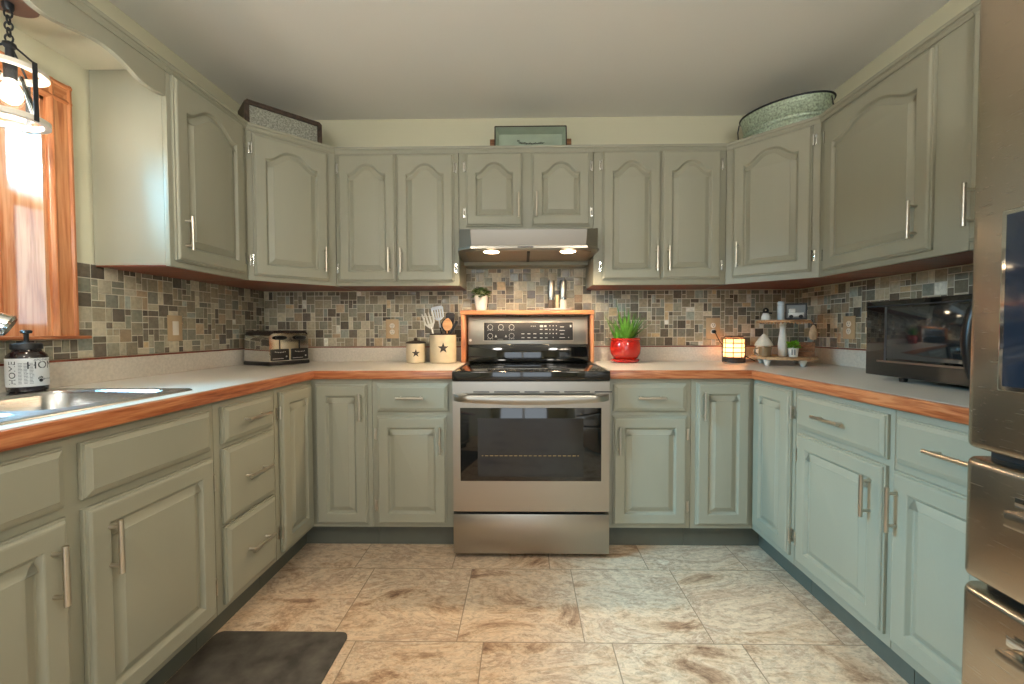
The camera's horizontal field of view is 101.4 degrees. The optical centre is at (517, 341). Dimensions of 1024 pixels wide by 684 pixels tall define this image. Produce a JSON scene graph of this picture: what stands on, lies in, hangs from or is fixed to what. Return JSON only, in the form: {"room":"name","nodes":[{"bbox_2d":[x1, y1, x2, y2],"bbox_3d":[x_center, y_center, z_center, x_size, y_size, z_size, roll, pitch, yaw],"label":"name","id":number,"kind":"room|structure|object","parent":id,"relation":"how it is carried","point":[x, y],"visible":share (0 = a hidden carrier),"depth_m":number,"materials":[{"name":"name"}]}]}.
{"room":"kitchen","nodes":[
{"label":"kitchen","id":0,"kind":"room"},
{"bbox_2d":[0,0,240,363],"bbox_3d":[-1.786,-0.099,-0.237,0.220,2.447,5.877,0,2,1],"label":"wall","id":1,"kind":"structure","parent":0,"point":[55,65],"depth_m":1.59,"materials":[{"name":"beige paint"}]},
{"bbox_2d":[0,50,91,340],"bbox_3d":[-1.745,-0.455,0.985,0.265,0.920,1.171,0,2,1],"label":"window","id":2,"kind":"structure","parent":1,"relation":"in","point":[39,279],"depth_m":1.47,"materials":[{"name":"brown wood"}]},
{"bbox_2d":[0,0,169,95],"bbox_3d":[-1.498,-0.981,0.899,0.322,0.129,1.407,0,2,1],"label":"valance","id":3,"kind":"object","parent":1,"relation":"attached to","point":[77,30],"visible":1,"depth_m":1.42,"materials":[{"name":"green paint"}]},
{"bbox_2d":[0,0,51,134],"bbox_3d":[-1.506,-0.842,1.245,0.163,0.375,0.160,0,2,1],"label":"pendant lantern","id":4,"kind":"object","parent":3,"relation":"hanging from","point":[11,93],"visible":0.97,"depth_m":1.24,"materials":[{"name":"brown metal"}]},
{"bbox_2d":[2,62,17,81],"bbox_3d":[-1.508,-0.804,1.246,0.030,0.046,0.030,0,2,1],"label":"socket","id":5,"kind":"object","parent":4,"relation":"attached to","point":[10,72],"depth_m":1.24,"materials":[{"name":"grey metal"}]},
{"bbox_2d":[0,262,263,363],"bbox_3d":[-1.646,-0.116,1.458,0.007,0.362,2.470,0,2,1],"label":"tile backsplash","id":6,"kind":"structure","parent":1,"relation":"attached to","point":[124,313],"depth_m":1.86,"materials":[{"name":"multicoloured tile"}]},
{"bbox_2d":[167,315,182,340],"bbox_3d":[-1.630,-0.066,1.996,0.008,0.122,0.082,0,2,1],"label":"wall switch","id":7,"kind":"object","parent":6,"relation":"attached to","point":[174,322],"visible":1,"depth_m":1.99,"materials":[{"name":"beige plastic"}]},
{"bbox_2d":[89,63,247,279],"bbox_3d":[-1.460,-0.686,1.841,0.353,0.772,0.458,0,2,1],"label":"upper cabinet","id":8,"kind":"object","parent":1,"relation":"attached to","point":[169,170],"visible":1,"depth_m":1.62,"materials":[{"name":"green paint"}]},
{"bbox_2d":[109,0,949,119],"bbox_3d":[0.001,-1.376,-0.301,3.861,0.100,6.277,0,2,1],"label":"ceiling","id":9,"kind":"structure","parent":0,"point":[310,59],"depth_m":2.00,"materials":[{"name":"white paint"}]},
{"bbox_2d":[264,116,798,346],"bbox_3d":[0.061,-0.190,2.747,3.841,2.447,0.150,0,2,1],"label":"wall","id":10,"kind":"structure","parent":0,"point":[657,129],"depth_m":2.64,"materials":[{"name":"beige paint"}]},
{"bbox_2d":[191,122,355,290],"bbox_3d":[-1.320,-0.701,2.362,0.618,0.772,0.618,0,2,1],"label":"upper cabinet","id":11,"kind":"object","parent":10,"relation":"attached to","point":[291,180],"visible":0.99,"depth_m":2.19,"materials":[{"name":"green paint"}]},
{"bbox_2d":[238,99,321,142],"bbox_3d":[-1.301,-1.166,2.312,0.378,0.158,0.150,-2,2,-44],"label":"tray","id":12,"kind":"object","parent":11,"relation":"on","point":[252,111],"visible":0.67,"depth_m":2.25,"materials":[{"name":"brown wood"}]},
{"bbox_2d":[334,146,465,290],"bbox_3d":[-0.675,-0.707,2.484,0.698,0.772,0.353,0,2,1],"label":"upper cabinet","id":13,"kind":"object","parent":10,"relation":"attached to","point":[397,208],"visible":1,"depth_m":2.35,"materials":[{"name":"green paint"}]},
{"bbox_2d":[458,145,593,228],"bbox_3d":[0.051,-0.867,2.468,0.753,0.456,0.353,0,2,1],"label":"upper cabinet","id":14,"kind":"object","parent":10,"relation":"attached to","point":[512,186],"visible":0.98,"depth_m":2.33,"materials":[{"name":"green paint"}]},
{"bbox_2d":[490,125,570,145],"bbox_3d":[0.079,-1.179,2.468,0.476,0.171,0.081,0,2,1],"label":"tray","id":15,"kind":"object","parent":14,"relation":"on","point":[545,134],"visible":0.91,"depth_m":2.50,"materials":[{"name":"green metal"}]},
{"bbox_2d":[464,261,587,268],"bbox_3d":[0.054,-0.475,2.588,0.747,0.021,0.133,0,2,1],"label":"cabinet filler","id":16,"kind":"object","parent":10,"relation":"attached to","point":[552,264],"visible":1,"depth_m":2.53,"materials":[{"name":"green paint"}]},
{"bbox_2d":[458,228,598,261],"bbox_3d":[0.052,-0.554,2.372,0.752,0.162,0.559,0,2,1],"label":"range hood","id":17,"kind":"object","parent":10,"relation":"attached to","point":[475,245],"visible":0.98,"depth_m":2.12,"materials":[{"name":"silver metal"}]},
{"bbox_2d":[264,268,798,345],"bbox_3d":[0.075,-0.180,2.669,3.397,0.571,0.005,0,2,1],"label":"tile backsplash","id":18,"kind":"structure","parent":10,"relation":"attached to","point":[676,317],"depth_m":2.66,"materials":[{"name":"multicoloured tile"}]},
{"bbox_2d":[386,319,398,337],"bbox_3d":[-0.799,-0.084,2.677,0.082,0.122,0.008,0,2,1],"label":"power outlet","id":19,"kind":"object","parent":18,"relation":"attached to","point":[392,325],"visible":1,"depth_m":2.67,"materials":[{"name":"beige plastic"}]},
{"bbox_2d":[706,318,719,338],"bbox_3d":[1.237,-0.085,2.646,0.088,0.136,0.008,0,2,1],"label":"power outlet","id":20,"kind":"object","parent":18,"relation":"attached to","point":[711,323],"visible":1,"depth_m":2.64,"materials":[{"name":"beige plastic"}]},
{"bbox_2d":[586,143,726,289],"bbox_3d":[0.797,-0.711,2.461,0.736,0.772,0.353,0,2,1],"label":"upper cabinet","id":21,"kind":"object","parent":10,"relation":"attached to","point":[659,210],"visible":0.98,"depth_m":2.32,"materials":[{"name":"green paint"}]},
{"bbox_2d":[707,115,875,288],"bbox_3d":[1.457,-0.708,2.318,0.618,0.772,0.618,0,2,1],"label":"upper cabinet","id":22,"kind":"object","parent":10,"relation":"attached to","point":[772,222],"visible":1,"depth_m":2.15,"materials":[{"name":"green paint"}]},
{"bbox_2d":[737,90,836,139],"bbox_3d":[1.440,-1.172,2.257,0.292,0.155,0.457,-2,2,-44],"label":"tub","id":23,"kind":"object","parent":22,"relation":"on","point":[788,110],"visible":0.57,"depth_m":2.14,"materials":[{"name":"metal"}]},
{"bbox_2d":[211,543,908,683],"bbox_3d":[0.008,1.170,-0.228,3.861,0.100,6.277,0,2,1],"label":"floor","id":24,"kind":"structure","parent":0,"point":[407,613],"depth_m":1.61,"materials":[{"name":"tile"}]},
{"bbox_2d":[0,403,217,683],"bbox_3d":[-1.321,0.655,0.907,0.663,0.872,1.072,0,2,1],"label":"base cabinet","id":25,"kind":"object","parent":24,"relation":"on","point":[108,559],"visible":0.98,"depth_m":1.05,"materials":[{"name":"green paint"}]},
{"bbox_2d":[196,389,276,650],"bbox_3d":[-1.310,0.634,1.617,0.663,0.872,0.346,0,2,1],"label":"base cabinet","id":26,"kind":"object","parent":24,"relation":"on","point":[242,426],"visible":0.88,"depth_m":1.56,"materials":[{"name":"green paint"}]},
{"bbox_2d":[165,631,346,683],"bbox_3d":[-0.864,1.077,1.123,0.488,0.010,0.835,0,2,1],"label":"floor mat","id":27,"kind":"object","parent":24,"relation":"on","point":[228,657],"visible":1,"depth_m":1.41,"materials":[{"name":"grey rubber"}]},
{"bbox_2d":[260,379,378,588],"bbox_3d":[-1.176,0.616,2.251,0.912,0.872,0.921,0,2,1],"label":"base cabinet","id":28,"kind":"object","parent":24,"relation":"on","point":[324,484],"visible":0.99,"depth_m":2.07,"materials":[{"name":"green paint"}]},
{"bbox_2d":[0,346,467,451],"bbox_3d":[-0.988,0.134,1.407,1.320,0.138,2.575,0,2,1],"label":"countertop","id":29,"kind":"structure","parent":28,"relation":"on","point":[212,376],"depth_m":1.72,"materials":[{"name":"laminate"}]},
{"bbox_2d":[0,312,17,335],"bbox_3d":[-1.496,0.028,1.019,0.367,0.278,0.088,-2,2,-45],"label":"faucet","id":30,"kind":"object","parent":29,"relation":"on","point":[7,321],"visible":1,"depth_m":1.11,"materials":[{"name":"silver metal"}]},
{"bbox_2d":[0,388,191,424],"bbox_3d":[-1.362,0.256,1.001,0.540,0.176,0.840,0,2,1],"label":"sink","id":31,"kind":"object","parent":29,"relation":"in","point":[14,407],"visible":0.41,"depth_m":1.32,"materials":[{"name":"silver metal"}]},
{"bbox_2d":[4,330,49,392],"bbox_3d":[-1.571,0.060,1.343,0.094,0.196,0.094,0,2,1],"label":"soap dispenser","id":32,"kind":"object","parent":31,"relation":"on","point":[26,367],"visible":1,"depth_m":1.31,"materials":[{"name":"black glass"}]},
{"bbox_2d":[4,349,49,392],"bbox_3d":[-1.571,0.091,1.344,0.093,0.134,0.093,0,2,1],"label":"jar","id":33,"kind":"object","parent":32,"relation":"attached to","point":[25,370],"depth_m":1.31,"materials":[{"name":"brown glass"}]},
{"bbox_2d":[244,330,309,365],"bbox_3d":[-1.411,0.031,2.501,0.265,0.199,0.284,1,2,26],"label":"toaster","id":34,"kind":"object","parent":29,"relation":"on","point":[262,348],"visible":1,"depth_m":2.40,"materials":[{"name":"silver metal"}]},
{"bbox_2d":[405,338,425,362],"bbox_3d":[-0.624,0.050,2.578,0.124,0.153,0.124,0,2,1],"label":"crock","id":35,"kind":"object","parent":29,"relation":"on","point":[415,349],"visible":0.98,"depth_m":2.53,"materials":[{"name":"beige ceramic"}]},
{"bbox_2d":[430,333,456,362],"bbox_3d":[-0.454,0.036,2.569,0.163,0.178,0.164,0,2,1],"label":"utensil crock","id":36,"kind":"object","parent":29,"relation":"on","point":[442,345],"visible":1,"depth_m":2.50,"materials":[{"name":"beige ceramic"}]},
{"bbox_2d":[421,311,434,332],"bbox_3d":[-0.519,-0.037,2.542,0.126,0.300,0.010,0,2,6],"label":"serving fork","id":37,"kind":"object","parent":36,"relation":"in","point":[431,325],"visible":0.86,"depth_m":2.54,"materials":[{"name":"silver metal"}]},
{"bbox_2d":[431,306,443,332],"bbox_3d":[-0.488,-0.059,2.625,0.103,0.338,0.023,0,2,15],"label":"slotted turner","id":38,"kind":"object","parent":36,"relation":"in","point":[436,307],"visible":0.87,"depth_m":2.62,"materials":[{"name":"silver metal"}]},
{"bbox_2d":[442,318,451,332],"bbox_3d":[-0.422,-0.017,2.539,0.060,0.257,0.014,0,2,1],"label":"wooden spoon","id":39,"kind":"object","parent":36,"relation":"in","point":[447,324],"visible":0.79,"depth_m":2.54,"materials":[{"name":"brown wood"}]},
{"bbox_2d":[446,312,454,332],"bbox_3d":[-0.421,-0.038,2.615,0.068,0.295,0.010,0,2,-5],"label":"nylon turner","id":40,"kind":"object","parent":36,"relation":"in","point":[451,316],"visible":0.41,"depth_m":2.61,"materials":[{"name":"black plastic"}]},
{"bbox_2d":[450,321,457,332],"bbox_3d":[-0.430,-0.009,2.564,0.138,0.244,0.011,0,2,1],"label":"spatula","id":41,"kind":"object","parent":36,"relation":"in","point":[456,322],"visible":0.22,"depth_m":2.56,"materials":[{"name":"black plastic"}]},
{"bbox_2d":[372,379,454,543],"bbox_3d":[-0.516,0.610,2.369,0.402,0.872,0.663,0,2,1],"label":"base cabinet","id":42,"kind":"object","parent":24,"relation":"on","point":[413,418],"visible":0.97,"depth_m":2.08,"materials":[{"name":"green paint"}]},
{"bbox_2d":[452,316,611,553],"bbox_3d":[0.074,0.448,2.303,0.766,1.196,0.695,0,2,1],"label":"electric range","id":43,"kind":"object","parent":24,"relation":"on","point":[531,411],"visible":1,"depth_m":2.01,"materials":[{"name":"silver metal"}]},
{"bbox_2d":[460,310,593,361],"bbox_3d":[0.061,-0.036,2.606,0.813,0.318,0.124,0,2,1],"label":"surround","id":44,"kind":"object","parent":43,"relation":"on","point":[464,318],"visible":0.95,"depth_m":2.54,"materials":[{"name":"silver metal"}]},
{"bbox_2d":[471,287,490,309],"bbox_3d":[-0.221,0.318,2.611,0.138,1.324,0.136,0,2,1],"label":"potted plant","id":45,"kind":"object","parent":44,"relation":"on","point":[481,300],"visible":0.94,"depth_m":2.58,"materials":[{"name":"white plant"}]},
{"bbox_2d":[544,308,572,309],"bbox_3d":[0.255,-0.202,2.604,0.188,0.011,0.090,0,2,1],"label":"tray","id":46,"kind":"object","parent":44,"relation":"on","point":[545,308],"visible":0.78,"depth_m":2.57,"materials":[{"name":"white ceramic"}]},
{"bbox_2d":[548,280,554,307],"bbox_3d":[0.212,-0.291,2.602,0.043,0.179,0.043,0,2,1],"label":"grinder","id":47,"kind":"object","parent":46,"relation":"on","point":[551,284],"visible":0.9,"depth_m":2.58,"materials":[{"name":"silver metal"}]},
{"bbox_2d":[555,295,558,307],"bbox_3d":[0.249,-0.247,2.612,0.022,0.090,0.022,0,2,1],"label":"stick","id":48,"kind":"object","parent":46,"relation":"on","point":[556,296],"visible":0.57,"depth_m":2.60,"materials":[{"name":"beige wax"}]},
{"bbox_2d":[560,280,566,307],"bbox_3d":[0.286,-0.292,2.601,0.043,0.179,0.043,0,2,1],"label":"grinder","id":49,"kind":"object","parent":46,"relation":"on","point":[563,283],"visible":0.85,"depth_m":2.58,"materials":[{"name":"silver"}]},
{"bbox_2d":[452,361,609,380],"bbox_3d":[0.070,0.152,2.294,0.753,0.049,0.611,0,2,1],"label":"cooktop","id":50,"kind":"object","parent":43,"relation":"in","point":[471,370],"depth_m":1.99,"materials":[{"name":"black glass"}]},
{"bbox_2d":[608,379,690,544],"bbox_3d":[0.658,0.607,2.351,0.402,0.872,0.663,0,2,1],"label":"base cabinet","id":51,"kind":"object","parent":24,"relation":"on","point":[649,455],"visible":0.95,"depth_m":2.06,"materials":[{"name":"green paint"}]},
{"bbox_2d":[684,379,811,593],"bbox_3d":[1.316,0.609,2.208,0.913,0.872,0.928,0,2,1],"label":"base cabinet","id":52,"kind":"object","parent":24,"relation":"on","point":[743,431],"visible":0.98,"depth_m":2.04,"materials":[{"name":"green paint"}]},
{"bbox_2d":[593,345,969,424],"bbox_3d":[1.107,0.117,1.787,1.317,0.138,1.750,0,2,1],"label":"countertop","id":53,"kind":"structure","parent":52,"relation":"on","point":[837,372],"depth_m":2.03,"materials":[{"name":"laminate"}]},
{"bbox_2d":[605,303,650,362],"bbox_3d":[0.673,-0.057,2.536,0.295,0.361,0.204,0,2,1],"label":"aloe","id":54,"kind":"object","parent":53,"relation":"on","point":[624,347],"visible":1,"depth_m":2.49,"materials":[{"name":"red ceramic"}]},
{"bbox_2d":[610,338,640,358],"bbox_3d":[0.657,0.038,2.547,0.187,0.124,0.187,0,2,1],"label":"pot","id":55,"kind":"object","parent":54,"relation":"on","point":[620,348],"depth_m":2.47,"materials":[{"name":"red ceramic"}]},
{"bbox_2d":[712,330,754,362],"bbox_3d":[1.306,0.024,2.542,0.242,0.195,0.135,1,2,31],"label":"lantern","id":56,"kind":"object","parent":53,"relation":"on","point":[733,352],"visible":1,"depth_m":2.49,"materials":[{"name":"yellow glass"}]},
{"bbox_2d":[748,320,818,365],"bbox_3d":[1.489,0.002,2.350,0.334,0.248,0.334,0,2,1],"label":"tiered tray","id":57,"kind":"object","parent":53,"relation":"on","point":[782,349],"visible":0.98,"depth_m":2.31,"materials":[{"name":"brown wood"}]},
{"bbox_2d":[753,347,771,356],"bbox_3d":[1.363,0.053,2.318,0.082,0.053,0.067,0,2,1],"label":"glass mug","id":58,"kind":"object","parent":57,"relation":"on","point":[762,351],"visible":0.99,"depth_m":2.29,"materials":[{"name":"brown glass"}]},
{"bbox_2d":[754,334,772,355],"bbox_3d":[1.402,0.015,2.382,0.094,0.126,0.094,0,2,1],"label":"gnome","id":59,"kind":"object","parent":57,"relation":"on","point":[763,341],"visible":0.64,"depth_m":2.36,"materials":[{"name":"fabric"}]},
{"bbox_2d":[761,308,771,319],"bbox_3d":[1.405,-0.158,2.364,0.052,0.070,0.047,0,2,1],"label":"figurine","id":60,"kind":"object","parent":57,"relation":"on","point":[765,316],"visible":0.99,"depth_m":2.35,"materials":[{"name":"white ceramic"}]},
{"bbox_2d":[777,301,784,319],"bbox_3d":[1.461,-0.174,2.321,0.034,0.105,0.034,0,2,1],"label":"milk bottle","id":61,"kind":"object","parent":57,"relation":"on","point":[780,308],"visible":0.95,"depth_m":2.31,"materials":[{"name":"grey ceramic"}]},
{"bbox_2d":[748,354,818,360],"bbox_3d":[1.489,0.085,2.353,0.334,0.015,0.334,0,2,1],"label":"tray","id":62,"kind":"object","parent":57,"relation":"on","point":[774,356],"depth_m":2.24,"materials":[{"name":"brown wood"}]},
{"bbox_2d":[756,320,811,322],"bbox_3d":[1.488,-0.116,2.347,0.264,0.013,0.264,0,2,1],"label":"tray","id":63,"kind":"object","parent":57,"relation":"on","point":[758,321],"depth_m":2.24,"materials":[{"name":"brown wood"}]},
{"bbox_2d":[786,340,800,356],"bbox_3d":[1.491,0.035,2.263,0.078,0.092,0.074,0,2,1],"label":"potted herb","id":64,"kind":"object","parent":57,"relation":"on","point":[793,352],"visible":1,"depth_m":2.25,"materials":[{"name":"white paint"}]},
{"bbox_2d":[788,348,798,356],"bbox_3d":[1.493,0.057,2.264,0.053,0.048,0.053,0,2,1],"label":"pot","id":65,"kind":"object","parent":64,"relation":"on","point":[793,352],"depth_m":2.25,"materials":[{"name":"white ceramic"}]},
{"bbox_2d":[785,303,806,319],"bbox_3d":[1.527,-0.166,2.294,0.100,0.090,0.026,1,2,32],"label":"ornament","id":66,"kind":"object","parent":57,"relation":"on","point":[795,311],"visible":1,"depth_m":2.29,"materials":[{"name":"grey metal"}]},
{"bbox_2d":[795,341,814,356],"bbox_3d":[1.592,0.038,2.321,0.092,0.082,0.077,1,2,32],"label":"wooden crate","id":67,"kind":"object","parent":57,"relation":"on","point":[803,351],"visible":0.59,"depth_m":2.29,"materials":[{"name":"brown wood"}]},
{"bbox_2d":[809,320,817,339],"bbox_3d":[1.581,-0.065,2.236,0.048,0.109,0.024,0,2,1],"label":"tassel","id":68,"kind":"object","parent":57,"relation":"hanging from","point":[813,333],"visible":1,"depth_m":2.23,"materials":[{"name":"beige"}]},
{"bbox_2d":[866,294,971,386],"bbox_3d":[1.552,-0.001,1.430,0.368,0.307,0.526,0,2,1],"label":"microwave","id":69,"kind":"object","parent":53,"relation":"on","point":[929,338],"visible":0.64,"depth_m":1.45,"materials":[{"name":"black plastic"}]},
{"bbox_2d":[794,388,914,683],"bbox_3d":[1.430,0.629,1.511,0.663,0.872,0.460,0,2,1],"label":"base cabinet","id":70,"kind":"object","parent":24,"relation":"on","point":[846,448],"visible":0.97,"depth_m":1.45,"materials":[{"name":"green paint"}]},
{"bbox_2d":[883,410,990,683],"bbox_3d":[1.423,0.641,1.105,0.663,0.872,0.345,0,2,1],"label":"base cabinet","id":71,"kind":"object","parent":24,"relation":"on","point":[929,577],"visible":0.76,"depth_m":1.15,"materials":[{"name":"green paint"}]},
{"bbox_2d":[961,0,1023,683],"bbox_3d":[1.327,0.183,0.454,0.791,1.824,0.914,0,2,1],"label":"refrigerator","id":72,"kind":"object","parent":24,"relation":"on","point":[993,613],"visible":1,"depth_m":0.85,"materials":[{"name":"grey metal"}]},
{"bbox_2d":[799,0,976,348],"bbox_3d":[1.810,-0.108,-0.293,0.150,2.447,5.877,0,2,1],"label":"wall","id":73,"kind":"structure","parent":0,"point":[952,8],"depth_m":1.91,"materials":[{"name":"beige paint"}]},
{"bbox_2d":[799,264,972,348],"bbox_3d":[1.763,-0.130,1.785,0.007,0.350,1.710,0,2,1],"label":"tile backsplash","id":74,"kind":"structure","parent":73,"relation":"attached to","point":[827,306],"depth_m":2.15,"materials":[{"name":"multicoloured tile"}]},
{"bbox_2d":[843,316,855,338],"bbox_3d":[1.763,-0.076,2.226,0.008,0.122,0.082,0,2,1],"label":"power outlet","id":75,"kind":"object","parent":74,"relation":"attached to","point":[849,322],"visible":1,"depth_m":2.22,"materials":[{"name":"beige plastic"}]},
{"bbox_2d":[819,6,974,276],"bbox_3d":[1.579,-0.691,1.680,0.353,0.772,0.686,0,2,1],"label":"upper cabinet","id":76,"kind":"object","parent":73,"relation":"attached to","point":[896,148],"visible":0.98,"depth_m":1.57,"materials":[{"name":"green paint"}]},
{"bbox_2d":[960,0,980,249],"bbox_3d":[1.571,-0.674,1.121,0.353,0.772,0.429,0,2,1],"label":"upper cabinet","id":77,"kind":"object","parent":73,"relation":"attached to","point":[975,7],"visible":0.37,"depth_m":1.31,"materials":[{"name":"green paint"}]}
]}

